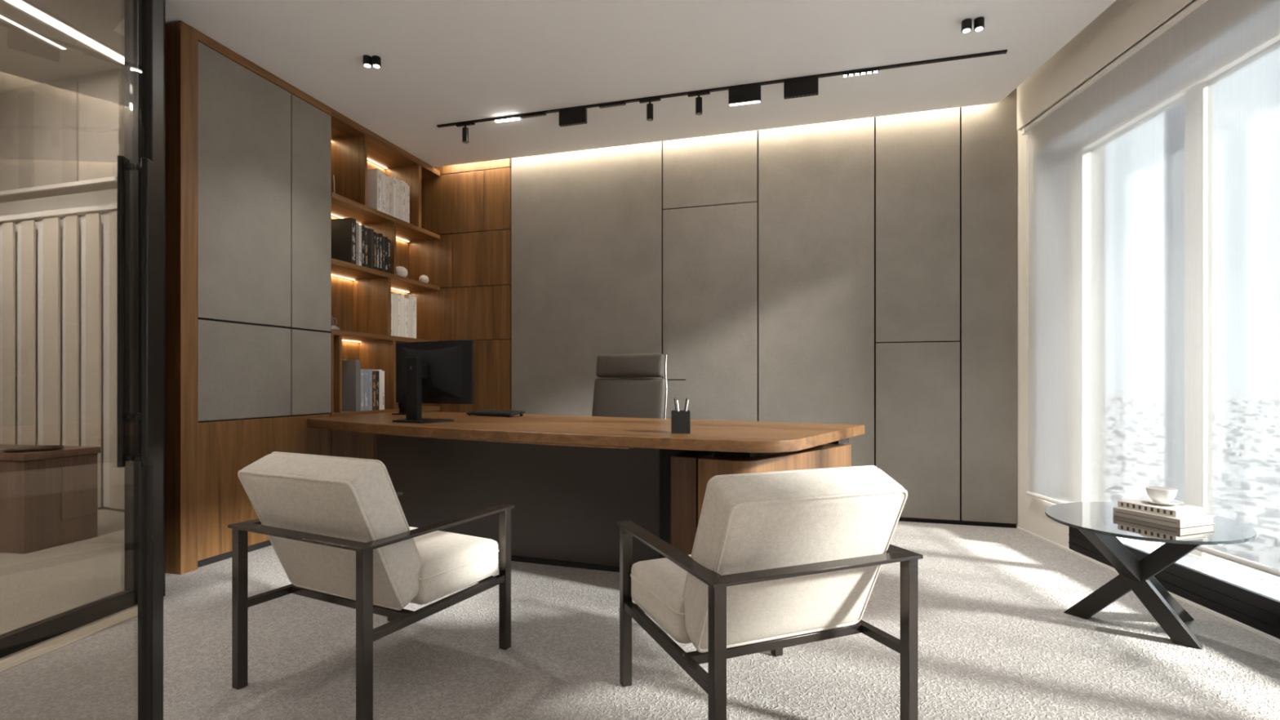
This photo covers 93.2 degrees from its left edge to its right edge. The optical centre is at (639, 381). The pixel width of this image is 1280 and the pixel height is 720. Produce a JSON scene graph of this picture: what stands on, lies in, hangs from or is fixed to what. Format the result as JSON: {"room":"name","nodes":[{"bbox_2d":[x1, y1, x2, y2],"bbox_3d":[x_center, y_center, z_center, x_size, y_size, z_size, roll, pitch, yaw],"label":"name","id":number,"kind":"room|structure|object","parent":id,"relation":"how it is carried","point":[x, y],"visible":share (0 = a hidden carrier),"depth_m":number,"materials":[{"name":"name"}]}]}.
{"room":"office","nodes":[
{"label":"office","id":0,"kind":"room"},
{"bbox_2d":[0,188,116,502],"bbox_3d":[-5.424,-0.580,5.582,5.600,3.260,0.150,0,0,16],"label":"wall","id":1,"kind":"structure","parent":0,"point":[108,196],"depth_m":5.42,"materials":[{"name":"white paint"}]},
{"bbox_2d":[0,0,164,673],"bbox_3d":[-2.556,-0.460,0.813,0.498,3.020,5.047,0,0,2],"label":"door frame","id":2,"kind":"structure","parent":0,"point":[18,646],"depth_m":2.84,"materials":[{"name":"black metal"}]},
{"bbox_2d":[0,0,1115,167],"bbox_3d":[-2.432,-2.005,2.623,9.936,0.070,8.755,0,0,0],"label":"ceiling","id":3,"kind":"structure","parent":0,"point":[443,61],"depth_m":3.66,"materials":[{"name":"white paint"}]},
{"bbox_2d":[0,12,67,48],"bbox_3d":[-3.567,-1.964,2.080,0.036,0.012,2.982,0,0,7],"label":"recessed light","id":4,"kind":"object","parent":3,"relation":"in","point":[2,15],"visible":1,"depth_m":3.38,"materials":[{"name":"white plastic"}]},
{"bbox_2d":[0,67,124,203],"bbox_3d":[-5.157,-1.615,4.385,3.950,0.710,0.120,0,0,16],"label":"wall","id":5,"kind":"structure","parent":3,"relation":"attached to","point":[65,136],"depth_m":3.94,"materials":[{"name":"beige tile"}]},
{"bbox_2d":[2,0,124,64],"bbox_3d":[-3.345,-1.964,2.065,0.109,0.012,3.355,0,0,7],"label":"recessed light","id":6,"kind":"object","parent":3,"relation":"in","point":[27,6],"visible":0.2,"depth_m":3.36,"materials":[{"name":"white plastic"}]},
{"bbox_2d":[362,54,381,67],"bbox_3d":[-1.626,-1.942,3.668,0.103,0.054,0.051,0,0,-8],"label":"recessed light","id":7,"kind":"object","parent":3,"relation":"in","point":[369,61],"visible":1,"depth_m":3.65,"materials":[{"name":"black metal"}]},
{"bbox_2d":[436,48,1007,127],"bbox_3d":[0.313,-1.963,4.120,3.876,0.012,0.029,0,0,16],"label":"track","id":8,"kind":"object","parent":3,"relation":"attached to","point":[1002,51],"visible":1,"depth_m":3.97,"materials":[{"name":"black metal"}]},
{"bbox_2d":[456,121,475,143],"bbox_3d":[-1.322,-1.885,4.581,0.150,0.144,0.046,0,0,16],"label":"track spotlight","id":9,"kind":"object","parent":8,"relation":"attached to","point":[464,130],"visible":1,"depth_m":4.57,"materials":[{"name":"black metal"}]},
{"bbox_2d":[494,115,519,122],"bbox_3d":[-0.984,-1.948,4.486,0.199,0.018,0.027,0,0,16],"label":"linear light","id":10,"kind":"object","parent":8,"relation":"attached to","point":[514,117],"visible":1,"depth_m":4.47,"materials":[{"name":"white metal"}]},
{"bbox_2d":[520,111,546,118],"bbox_3d":[-0.779,-1.950,4.428,0.194,0.014,0.026,0,0,16],"label":"linear light","id":11,"kind":"object","parent":8,"relation":"attached to","point":[539,114],"visible":1,"depth_m":4.42,"materials":[{"name":"black metal"}]},
{"bbox_2d":[559,106,586,126],"bbox_3d":[-0.482,-1.903,4.344,0.206,0.110,0.034,0,0,16],"label":"box light","id":12,"kind":"object","parent":8,"relation":"attached to","point":[575,116],"visible":1,"depth_m":4.33,"materials":[{"name":"black metal"}]},
{"bbox_2d":[599,102,626,108],"bbox_3d":[-0.194,-1.950,4.263,0.193,0.014,0.026,0,0,16],"label":"linear light","id":13,"kind":"object","parent":8,"relation":"attached to","point":[613,104],"visible":1,"depth_m":4.26,"materials":[{"name":"black metal"}]},
{"bbox_2d":[639,97,661,120],"bbox_3d":[0.069,-1.885,4.189,0.150,0.144,0.046,0,0,16],"label":"track spotlight","id":14,"kind":"object","parent":8,"relation":"attached to","point":[649,106],"visible":1,"depth_m":4.17,"materials":[{"name":"black metal"}]},
{"bbox_2d":[687,90,710,115],"bbox_3d":[0.399,-1.885,4.096,0.150,0.144,0.046,0,0,16],"label":"track spotlight","id":15,"kind":"object","parent":8,"relation":"attached to","point":[698,100],"visible":1,"depth_m":4.08,"materials":[{"name":"black metal"}]},
{"bbox_2d":[728,83,760,106],"bbox_3d":[0.695,-1.902,4.013,0.211,0.110,0.034,0,0,16],"label":"box light","id":16,"kind":"object","parent":8,"relation":"attached to","point":[749,94],"visible":1,"depth_m":4.00,"materials":[{"name":"black metal"}]},
{"bbox_2d":[729,100,759,106],"bbox_3d":[0.695,-1.848,4.013,0.199,0.002,0.022,0,0,16],"label":"diffuser","id":17,"kind":"object","parent":16,"relation":"attached to","point":[731,102],"depth_m":4.01,"materials":[{"name":"white plastic"}]},
{"bbox_2d":[783,75,818,98],"bbox_3d":[1.042,-1.903,3.914,0.215,0.110,0.034,0,0,16],"label":"box light","id":18,"kind":"object","parent":8,"relation":"attached to","point":[805,86],"visible":1,"depth_m":3.90,"materials":[{"name":"black metal"}]},
{"bbox_2d":[841,68,879,76],"bbox_3d":[1.390,-1.950,3.816,0.218,0.014,0.026,0,0,16],"label":"linear light","id":19,"kind":"object","parent":8,"relation":"attached to","point":[874,70],"visible":1,"depth_m":3.81,"materials":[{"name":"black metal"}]},
{"bbox_2d":[961,16,984,32],"bbox_3d":[1.812,-1.942,3.292,0.113,0.054,0.052,0,0,14],"label":"spotlight","id":20,"kind":"object","parent":3,"relation":"in","point":[979,22],"visible":1,"depth_m":3.28,"materials":[{"name":"black metal"}]},
{"bbox_2d":[0,502,1279,719],"bbox_3d":[-2.237,1.075,2.706,10.526,0.050,8.988,0,0,0],"label":"floor","id":21,"kind":"structure","parent":0,"point":[997,641],"depth_m":2.31,"materials":[{"name":"carpet"}]},
{"bbox_2d":[0,444,101,553],"bbox_3d":[-4.136,0.745,3.972,0.882,0.610,0.444,0,0,10],"label":"reception desk","id":22,"kind":"object","parent":21,"relation":"on","point":[49,499],"visible":0.97,"depth_m":3.81,"materials":[{"name":"brown wood"}]},
{"bbox_2d":[0,444,66,453],"bbox_3d":[-3.880,0.430,3.870,0.300,0.018,0.300,0,0,0],"label":"glass tray","id":23,"kind":"object","parent":22,"relation":"on","point":[49,447],"visible":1,"depth_m":3.88,"materials":[{"name":"black glass"}]},
{"bbox_2d":[0,202,124,509],"bbox_3d":[-4.897,-0.205,5.117,4.371,2.470,0.111,0,0,16],"label":"wall paneling","id":24,"kind":"structure","parent":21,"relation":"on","point":[48,221],"depth_m":5.10,"materials":[{"name":"white paint"}]},
{"bbox_2d":[116,0,163,719],"bbox_3d":[-1.044,-0.314,1.019,0.059,2.712,1.000,0,0,-18],"label":"door","id":25,"kind":"structure","parent":21,"relation":"on","point":[149,166],"depth_m":1.43,"materials":[{"name":"black metal"}]},
{"bbox_2d":[164,20,332,574],"bbox_3d":[-2.536,-0.459,3.866,0.376,3.017,1.095,0,0,15],"label":"storage cabinet","id":26,"kind":"object","parent":21,"relation":"on","point":[248,151],"visible":0.87,"depth_m":3.60,"materials":[{"name":"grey wood"}]},
{"bbox_2d":[227,451,515,719],"bbox_3d":[-0.956,0.648,2.234,0.672,0.803,0.708,0,0,26],"label":"armchair","id":27,"kind":"object","parent":21,"relation":"on","point":[338,528],"visible":1,"depth_m":2.00,"materials":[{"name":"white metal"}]},
{"bbox_2d":[240,453,421,608],"bbox_3d":[-1.042,0.498,2.061,0.580,0.494,0.310,0,0,27],"label":"cushion","id":28,"kind":"object","parent":27,"relation":"on","point":[314,511],"depth_m":1.96,"materials":[{"name":"beige fabric"}]},
{"bbox_2d":[408,526,497,604],"bbox_3d":[-0.908,0.685,2.329,0.612,0.174,0.400,0,0,27],"label":"seat cushion","id":29,"kind":"object","parent":27,"relation":"on","point":[446,563],"depth_m":2.19,"materials":[{"name":"beige fabric"}]},
{"bbox_2d":[328,108,439,459],"bbox_3d":[-2.213,-0.459,5.042,0.363,3.017,1.338,0,0,15],"label":"bookcase","id":30,"kind":"object","parent":21,"relation":"on","point":[361,295],"visible":0.48,"depth_m":4.96,"materials":[{"name":"brown wood"}]},
{"bbox_2d":[331,315,339,329],"bbox_3d":[-2.285,-0.438,4.478,0.114,0.114,0.112,0,0,15],"label":"wire sculpture","id":31,"kind":"object","parent":30,"relation":"on","point":[332,326],"visible":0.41,"depth_m":4.46,"materials":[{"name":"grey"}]},
{"bbox_2d":[331,217,355,264],"bbox_3d":[-2.303,-1.067,4.634,0.260,0.352,0.051,0,0,15],"label":"book","id":32,"kind":"object","parent":30,"relation":"on","point":[344,229],"visible":0.69,"depth_m":4.60,"materials":[{"name":"black paper"}]},
{"bbox_2d":[342,360,359,411],"bbox_3d":[-2.286,0.029,4.678,0.250,0.395,0.049,0,0,15],"label":"book","id":33,"kind":"object","parent":30,"relation":"on","point":[350,368],"visible":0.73,"depth_m":4.64,"materials":[{"name":"grey paper"}]},
{"bbox_2d":[355,222,359,265],"bbox_3d":[-2.277,-1.056,4.669,0.230,0.330,0.029,0,0,15],"label":"book","id":34,"kind":"object","parent":30,"relation":"on","point":[357,224],"visible":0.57,"depth_m":4.64,"materials":[{"name":"grey paper"}]},
{"bbox_2d":[359,224,361,266],"bbox_3d":[-2.269,-1.052,4.698,0.230,0.322,0.029,0,0,15],"label":"book","id":35,"kind":"object","parent":30,"relation":"on","point":[360,225],"visible":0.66,"depth_m":4.67,"materials":[{"name":"grey paper"}]},
{"bbox_2d":[360,368,364,411],"bbox_3d":[-2.254,0.064,4.717,0.210,0.325,0.041,0,0,15],"label":"book","id":36,"kind":"object","parent":30,"relation":"on","point":[362,371],"visible":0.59,"depth_m":4.68,"materials":[{"name":"grey paper"}]},
{"bbox_2d":[361,225,364,266],"bbox_3d":[-2.261,-1.053,4.729,0.230,0.325,0.033,0,0,15],"label":"book","id":37,"kind":"object","parent":30,"relation":"on","point":[362,226],"visible":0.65,"depth_m":4.70,"materials":[{"name":"black paper"}]},
{"bbox_2d":[364,368,368,410],"bbox_3d":[-2.243,0.064,4.759,0.210,0.325,0.045,0,0,15],"label":"book","id":38,"kind":"object","parent":30,"relation":"on","point":[366,371],"visible":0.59,"depth_m":4.73,"materials":[{"name":"grey paper"}]},
{"bbox_2d":[364,226,368,267],"bbox_3d":[-2.252,-1.050,4.763,0.230,0.318,0.035,0,0,15],"label":"book","id":39,"kind":"object","parent":30,"relation":"on","point":[366,228],"visible":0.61,"depth_m":4.73,"materials":[{"name":"black paper"}]},
{"bbox_2d":[368,228,370,267],"bbox_3d":[-2.243,-1.050,4.795,0.230,0.318,0.029,0,0,15],"label":"book","id":40,"kind":"object","parent":30,"relation":"on","point":[369,229],"visible":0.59,"depth_m":4.76,"materials":[{"name":"black paper"}]},
{"bbox_2d":[368,368,372,410],"bbox_3d":[-2.231,0.064,4.804,0.210,0.325,0.045,0,0,15],"label":"book","id":41,"kind":"object","parent":30,"relation":"on","point":[370,371],"visible":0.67,"depth_m":4.77,"materials":[{"name":"grey paper"}]},
{"bbox_2d":[370,228,373,269],"bbox_3d":[-2.234,-1.052,4.829,0.230,0.322,0.039,0,0,15],"label":"book","id":42,"kind":"object","parent":30,"relation":"on","point":[371,229],"visible":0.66,"depth_m":4.79,"materials":[{"name":"brown paper"}]},
{"bbox_2d":[372,370,376,410],"bbox_3d":[-2.219,0.069,4.848,0.210,0.315,0.044,0,0,15],"label":"book","id":43,"kind":"object","parent":30,"relation":"on","point":[374,372],"visible":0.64,"depth_m":4.82,"materials":[{"name":"brown paper"}]},
{"bbox_2d":[367,168,382,211],"bbox_3d":[-2.215,-1.540,4.910,0.236,0.345,0.054,0,0,15],"label":"book","id":44,"kind":"object","parent":30,"relation":"on","point":[374,176],"visible":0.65,"depth_m":4.87,"materials":[{"name":"white paper"}]},
{"bbox_2d":[373,231,376,269],"bbox_3d":[-2.225,-1.043,4.861,0.230,0.305,0.027,0,0,15],"label":"book","id":45,"kind":"object","parent":30,"relation":"on","point":[375,233],"visible":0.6,"depth_m":4.83,"materials":[{"name":"black paper"}]},
{"bbox_2d":[372,369,382,409],"bbox_3d":[-2.199,0.064,4.921,0.210,0.325,0.033,0,0,15],"label":"book","id":46,"kind":"object","parent":30,"relation":"on","point":[380,371],"visible":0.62,"depth_m":4.89,"materials":[{"name":"white paper"}]},
{"bbox_2d":[376,370,379,409],"bbox_3d":[-2.208,0.069,4.887,0.210,0.315,0.035,0,0,15],"label":"book","id":47,"kind":"object","parent":30,"relation":"on","point":[377,371],"visible":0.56,"depth_m":4.86,"materials":[{"name":"black paper"}]},
{"bbox_2d":[376,233,379,270],"bbox_3d":[-2.217,-1.041,4.891,0.230,0.300,0.033,0,0,15],"label":"book","id":48,"kind":"object","parent":30,"relation":"on","point":[377,234],"visible":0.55,"depth_m":4.86,"materials":[{"name":"grey paper"}]},
{"bbox_2d":[377,232,382,271],"bbox_3d":[-2.208,-1.046,4.927,0.230,0.310,0.039,0,0,15],"label":"book","id":49,"kind":"object","parent":30,"relation":"on","point":[380,234],"visible":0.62,"depth_m":4.89,"materials":[{"name":"black paper"}]},
{"bbox_2d":[382,370,384,409],"bbox_3d":[-2.191,0.069,4.951,0.210,0.315,0.029,0,0,15],"label":"book","id":50,"kind":"object","parent":30,"relation":"on","point":[383,371],"visible":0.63,"depth_m":4.92,"materials":[{"name":"white paper"}]},
{"bbox_2d":[382,172,386,213],"bbox_3d":[-2.201,-1.535,4.960,0.236,0.335,0.049,0,0,15],"label":"book","id":51,"kind":"object","parent":30,"relation":"on","point":[384,175],"visible":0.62,"depth_m":4.93,"materials":[{"name":"white paper"}]},
{"bbox_2d":[382,235,385,271],"bbox_3d":[-2.198,-1.038,4.961,0.230,0.295,0.029,0,0,15],"label":"book","id":52,"kind":"object","parent":30,"relation":"on","point":[384,237],"visible":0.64,"depth_m":4.93,"materials":[{"name":"grey paper"}]},
{"bbox_2d":[328,405,439,417],"bbox_3d":[-2.206,0.246,5.040,0.341,0.038,1.338,0,0,15],"label":"countertop","id":53,"kind":"structure","parent":30,"relation":"on","point":[424,408],"depth_m":4.82,"materials":[{"name":"brown wood"}]},
{"bbox_2d":[385,236,387,272],"bbox_3d":[-2.190,-1.040,4.992,0.230,0.298,0.033,0,0,15],"label":"book","id":54,"kind":"object","parent":30,"relation":"on","point":[386,237],"visible":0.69,"depth_m":4.96,"materials":[{"name":"black paper"}]},
{"bbox_2d":[386,175,388,214],"bbox_3d":[-2.189,-1.530,5.003,0.236,0.325,0.037,0,0,15],"label":"book","id":55,"kind":"object","parent":30,"relation":"on","point":[387,177],"visible":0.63,"depth_m":4.97,"materials":[{"name":"beige paper"}]},
{"bbox_2d":[387,239,390,273],"bbox_3d":[-2.181,-1.033,5.024,0.230,0.285,0.031,0,0,15],"label":"book","id":56,"kind":"object","parent":30,"relation":"on","point":[388,240],"visible":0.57,"depth_m":4.99,"materials":[{"name":"grey paper"}]},
{"bbox_2d":[388,177,392,216],"bbox_3d":[-2.178,-1.527,5.045,0.236,0.318,0.049,0,0,15],"label":"book","id":57,"kind":"object","parent":30,"relation":"on","point":[390,180],"visible":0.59,"depth_m":5.01,"materials":[{"name":"beige paper"}]},
{"bbox_2d":[391,293,392,335],"bbox_3d":[-2.178,-0.557,5.044,0.236,0.352,0.047,0,0,15],"label":"book","id":58,"kind":"object","parent":30,"relation":"on","point":[391,294],"visible":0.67,"depth_m":5.03,"materials":[{"name":"white paper"}]},
{"bbox_2d":[388,175,395,217],"bbox_3d":[-2.166,-1.544,5.089,0.236,0.352,0.039,0,0,15],"label":"book","id":59,"kind":"object","parent":30,"relation":"on","point":[393,178],"visible":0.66,"depth_m":5.05,"materials":[{"name":"white paper"}]},
{"bbox_2d":[391,292,397,336],"bbox_3d":[-2.164,-0.563,5.097,0.235,0.365,0.059,0,0,15],"label":"book","id":60,"kind":"object","parent":30,"relation":"on","point":[394,295],"visible":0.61,"depth_m":5.06,"materials":[{"name":"beige paper"}]},
{"bbox_2d":[395,177,399,218],"bbox_3d":[-2.155,-1.540,5.130,0.236,0.345,0.045,0,0,15],"label":"book","id":61,"kind":"object","parent":30,"relation":"on","point":[397,180],"visible":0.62,"depth_m":5.10,"materials":[{"name":"white paper"}]},
{"bbox_2d":[397,294,400,336],"bbox_3d":[-2.151,-0.558,5.145,0.236,0.355,0.039,0,0,15],"label":"book","id":62,"kind":"object","parent":30,"relation":"on","point":[398,295],"visible":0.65,"depth_m":5.11,"materials":[{"name":"white paper"}]},
{"bbox_2d":[397,293,404,337],"bbox_3d":[-2.139,-0.565,5.189,0.235,0.368,0.051,0,0,15],"label":"book","id":63,"kind":"object","parent":30,"relation":"on","point":[401,295],"visible":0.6,"depth_m":5.15,"materials":[{"name":"beige paper"}]},
{"bbox_2d":[399,182,402,220],"bbox_3d":[-2.144,-1.530,5.169,0.236,0.325,0.033,0,0,15],"label":"book","id":64,"kind":"object","parent":30,"relation":"on","point":[400,183],"visible":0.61,"depth_m":5.14,"materials":[{"name":"beige paper"}]},
{"bbox_2d":[395,266,408,277],"bbox_3d":[-2.066,-0.942,5.207,0.126,0.104,0.124,0,0,15],"label":"stone ornament","id":65,"kind":"object","parent":30,"relation":"on","point":[402,271],"visible":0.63,"depth_m":5.16,"materials":[{"name":"beige stone"}]},
{"bbox_2d":[399,180,405,221],"bbox_3d":[-2.134,-1.544,5.208,0.236,0.352,0.045,0,0,15],"label":"book","id":66,"kind":"object","parent":30,"relation":"on","point":[401,181],"visible":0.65,"depth_m":5.17,"materials":[{"name":"white paper"}]},
{"bbox_2d":[404,297,408,337],"bbox_3d":[-2.124,-0.551,5.243,0.236,0.340,0.059,0,0,15],"label":"book","id":67,"kind":"object","parent":30,"relation":"on","point":[406,300],"visible":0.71,"depth_m":5.21,"materials":[{"name":"white paper"}]},
{"bbox_2d":[405,182,407,222],"bbox_3d":[-2.124,-1.540,5.244,0.236,0.345,0.029,0,0,15],"label":"book","id":68,"kind":"object","parent":30,"relation":"on","point":[406,183],"visible":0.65,"depth_m":5.21,"materials":[{"name":"white paper"}]},
{"bbox_2d":[404,294,412,337],"bbox_3d":[-2.110,-0.570,5.296,0.235,0.378,0.049,0,0,15],"label":"book","id":69,"kind":"object","parent":30,"relation":"on","point":[408,296],"visible":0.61,"depth_m":5.26,"materials":[{"name":"beige paper"}]},
{"bbox_2d":[407,185,409,222],"bbox_3d":[-2.117,-1.535,5.271,0.236,0.335,0.025,0,0,15],"label":"book","id":70,"kind":"object","parent":30,"relation":"on","point":[408,186],"visible":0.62,"depth_m":5.24,"materials":[{"name":"white paper"}]},
{"bbox_2d":[412,296,416,338],"bbox_3d":[-2.096,-0.566,5.348,0.236,0.370,0.057,0,0,15],"label":"book","id":71,"kind":"object","parent":30,"relation":"on","point":[414,298],"visible":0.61,"depth_m":5.31,"materials":[{"name":"white paper"}]},
{"bbox_2d":[418,275,429,283],"bbox_3d":[-1.965,-0.930,5.501,0.088,0.080,0.086,0,0,15],"label":"stone ornament","id":72,"kind":"object","parent":30,"relation":"on","point":[424,278],"visible":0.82,"depth_m":5.47,"materials":[{"name":"beige stone"}]},
{"bbox_2d":[306,411,864,572],"bbox_3d":[-0.615,0.650,3.794,3.666,0.801,1.327,0,0,28],"label":"executive desk","id":73,"kind":"object","parent":21,"relation":"on","point":[569,480],"visible":0.77,"depth_m":3.39,"materials":[{"name":"brown wood"}]},
{"bbox_2d":[391,402,406,414],"bbox_3d":[-1.798,0.162,4.625,0.150,0.177,0.110,0,0,20],"label":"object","id":74,"kind":"object","parent":73,"relation":"on","point":[402,406],"visible":0.42,"depth_m":4.59,"materials":[{"name":"black plastic"}]},
{"bbox_2d":[392,339,473,422],"bbox_3d":[-1.371,-0.004,3.796,0.670,0.507,0.230,0,0,28],"label":"computer monitor","id":75,"kind":"object","parent":73,"relation":"on","point":[442,371],"visible":1,"depth_m":3.75,"materials":[{"name":"black plastic"}]},
{"bbox_2d":[466,409,524,417],"bbox_3d":[-1.059,0.230,4.431,0.440,0.041,0.153,0,0,30],"label":"keyboard","id":76,"kind":"object","parent":73,"relation":"on","point":[485,412],"visible":1,"depth_m":4.38,"materials":[{"name":"black plastic"}]},
{"bbox_2d":[671,410,690,433],"bbox_3d":[0.200,0.196,2.965,0.092,0.108,0.092,0,0,4],"label":"pen holder","id":77,"kind":"object","parent":73,"relation":"on","point":[681,420],"visible":1,"depth_m":2.92,"materials":[{"name":"black metal"}]},
{"bbox_2d":[674,397,676,411],"bbox_3d":[0.180,0.162,2.978,0.008,0.165,0.032,0,0,-38],"label":"pen","id":78,"kind":"object","parent":77,"relation":"in","point":[675,402],"visible":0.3,"depth_m":2.98,"materials":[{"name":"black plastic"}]},
{"bbox_2d":[684,398,688,411],"bbox_3d":[0.221,0.163,2.994,0.034,0.163,0.007,0,0,-15],"label":"pen","id":79,"kind":"object","parent":77,"relation":"in","point":[686,399],"visible":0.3,"depth_m":2.99,"materials":[{"name":"silver plastic"}]},
{"bbox_2d":[591,353,667,418],"bbox_3d":[-0.198,0.412,4.560,0.683,1.275,0.688,0,0,24],"label":"chair","id":80,"kind":"object","parent":21,"relation":"on","point":[628,385],"visible":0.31,"depth_m":4.75,"materials":[{"name":"grey leather"}]},
{"bbox_2d":[616,465,923,719],"bbox_3d":[0.359,0.648,1.911,0.672,0.803,0.708,0,0,-22],"label":"armchair","id":81,"kind":"object","parent":21,"relation":"on","point":[778,560],"visible":1,"depth_m":1.67,"materials":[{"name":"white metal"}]},
{"bbox_2d":[631,554,692,644],"bbox_3d":[0.320,0.685,2.010,0.612,0.174,0.400,0,0,-22],"label":"seat cushion","id":82,"kind":"object","parent":81,"relation":"on","point":[658,589],"depth_m":1.87,"materials":[{"name":"beige fabric"}]},
{"bbox_2d":[683,467,904,649],"bbox_3d":[0.431,0.498,1.731,0.580,0.494,0.310,0,0,-22],"label":"cushion","id":83,"kind":"object","parent":81,"relation":"on","point":[795,554],"depth_m":1.64,"materials":[{"name":"beige fabric"}]},
{"bbox_2d":[1044,502,1257,649],"bbox_3d":[2.090,0.810,2.515,0.733,0.480,0.717,0,0,0],"label":"side table","id":84,"kind":"object","parent":21,"relation":"on","point":[1096,521],"visible":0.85,"depth_m":2.45,"materials":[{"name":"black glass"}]},
{"bbox_2d":[1113,506,1215,528],"bbox_3d":[2.160,0.552,2.500,0.216,0.034,0.245,0,0,-19],"label":"book","id":85,"kind":"object","parent":84,"relation":"on","point":[1202,519],"visible":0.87,"depth_m":2.41,"materials":[{"name":"beige paper"}]},
{"bbox_2d":[1117,498,1205,517],"bbox_3d":[2.165,0.522,2.515,0.186,0.026,0.215,0,0,-19],"label":"book","id":86,"kind":"object","parent":85,"relation":"on","point":[1176,510],"visible":0.93,"depth_m":2.45,"materials":[{"name":"white paper"}]},
{"bbox_2d":[1138,497,1183,505],"bbox_3d":[2.172,0.502,2.520,0.143,0.014,0.143,0,0,0],"label":"saucer","id":87,"kind":"object","parent":86,"relation":"on","point":[1148,500],"visible":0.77,"depth_m":2.51,"materials":[{"name":"white ceramic"}]},
{"bbox_2d":[1145,486,1177,503],"bbox_3d":[2.172,0.473,2.520,0.103,0.058,0.103,0,0,0],"label":"cup","id":88,"kind":"object","parent":87,"relation":"on","point":[1163,495],"visible":1,"depth_m":2.50,"materials":[{"name":"white ceramic"}]},
{"bbox_2d":[408,87,1017,528],"bbox_3d":[0.244,-0.580,5.163,5.260,3.260,0.251,0,0,16],"label":"wall","id":89,"kind":"structure","parent":0,"point":[858,271],"depth_m":4.79,"materials":[{"name":"grey paint"}]},
{"bbox_2d":[1016,0,1194,551],"bbox_3d":[2.677,-0.580,1.325,0.360,3.260,6.220,0,0,4],"label":"wall","id":90,"kind":"structure","parent":0,"point":[1032,517],"depth_m":4.23,"materials":[{"name":"white paint"}]},
{"bbox_2d":[1017,0,1192,130],"bbox_3d":[2.460,-1.978,1.254,0.063,0.445,5.950,0,0,4],"label":"pelmet","id":91,"kind":"structure","parent":90,"relation":"attached to","point":[1124,23],"depth_m":3.46,"materials":[{"name":"white paint"}]},
{"bbox_2d":[1017,526,1279,644],"bbox_3d":[2.492,1.043,1.327,0.007,0.014,6.000,0,0,4],"label":"baseboard","id":92,"kind":"structure","parent":90,"relation":"attached to","point":[1250,628],"depth_m":2.84,"materials":[{"name":"white paint"}]},
{"bbox_2d":[1021,0,1279,577],"bbox_3d":[2.530,-0.517,2.182,0.049,2.585,4.030,0,0,4],"label":"window","id":93,"kind":"structure","parent":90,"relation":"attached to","point":[1153,346],"depth_m":2.94,"materials":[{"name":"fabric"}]},
{"bbox_2d":[1068,526,1279,639],"bbox_3d":[2.553,0.962,2.055,0.022,0.148,3.400,0,0,4],"label":"trough","id":94,"kind":"object","parent":90,"relation":"attached to","point":[1260,612],"visible":0.63,"depth_m":2.74,"materials":[{"name":"black metal"}]},
{"bbox_2d":[1116,537,1279,600],"bbox_3d":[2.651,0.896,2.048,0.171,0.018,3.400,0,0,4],"label":"sill","id":95,"kind":"structure","parent":90,"relation":"attached to","point":[1259,586],"depth_m":2.81,"materials":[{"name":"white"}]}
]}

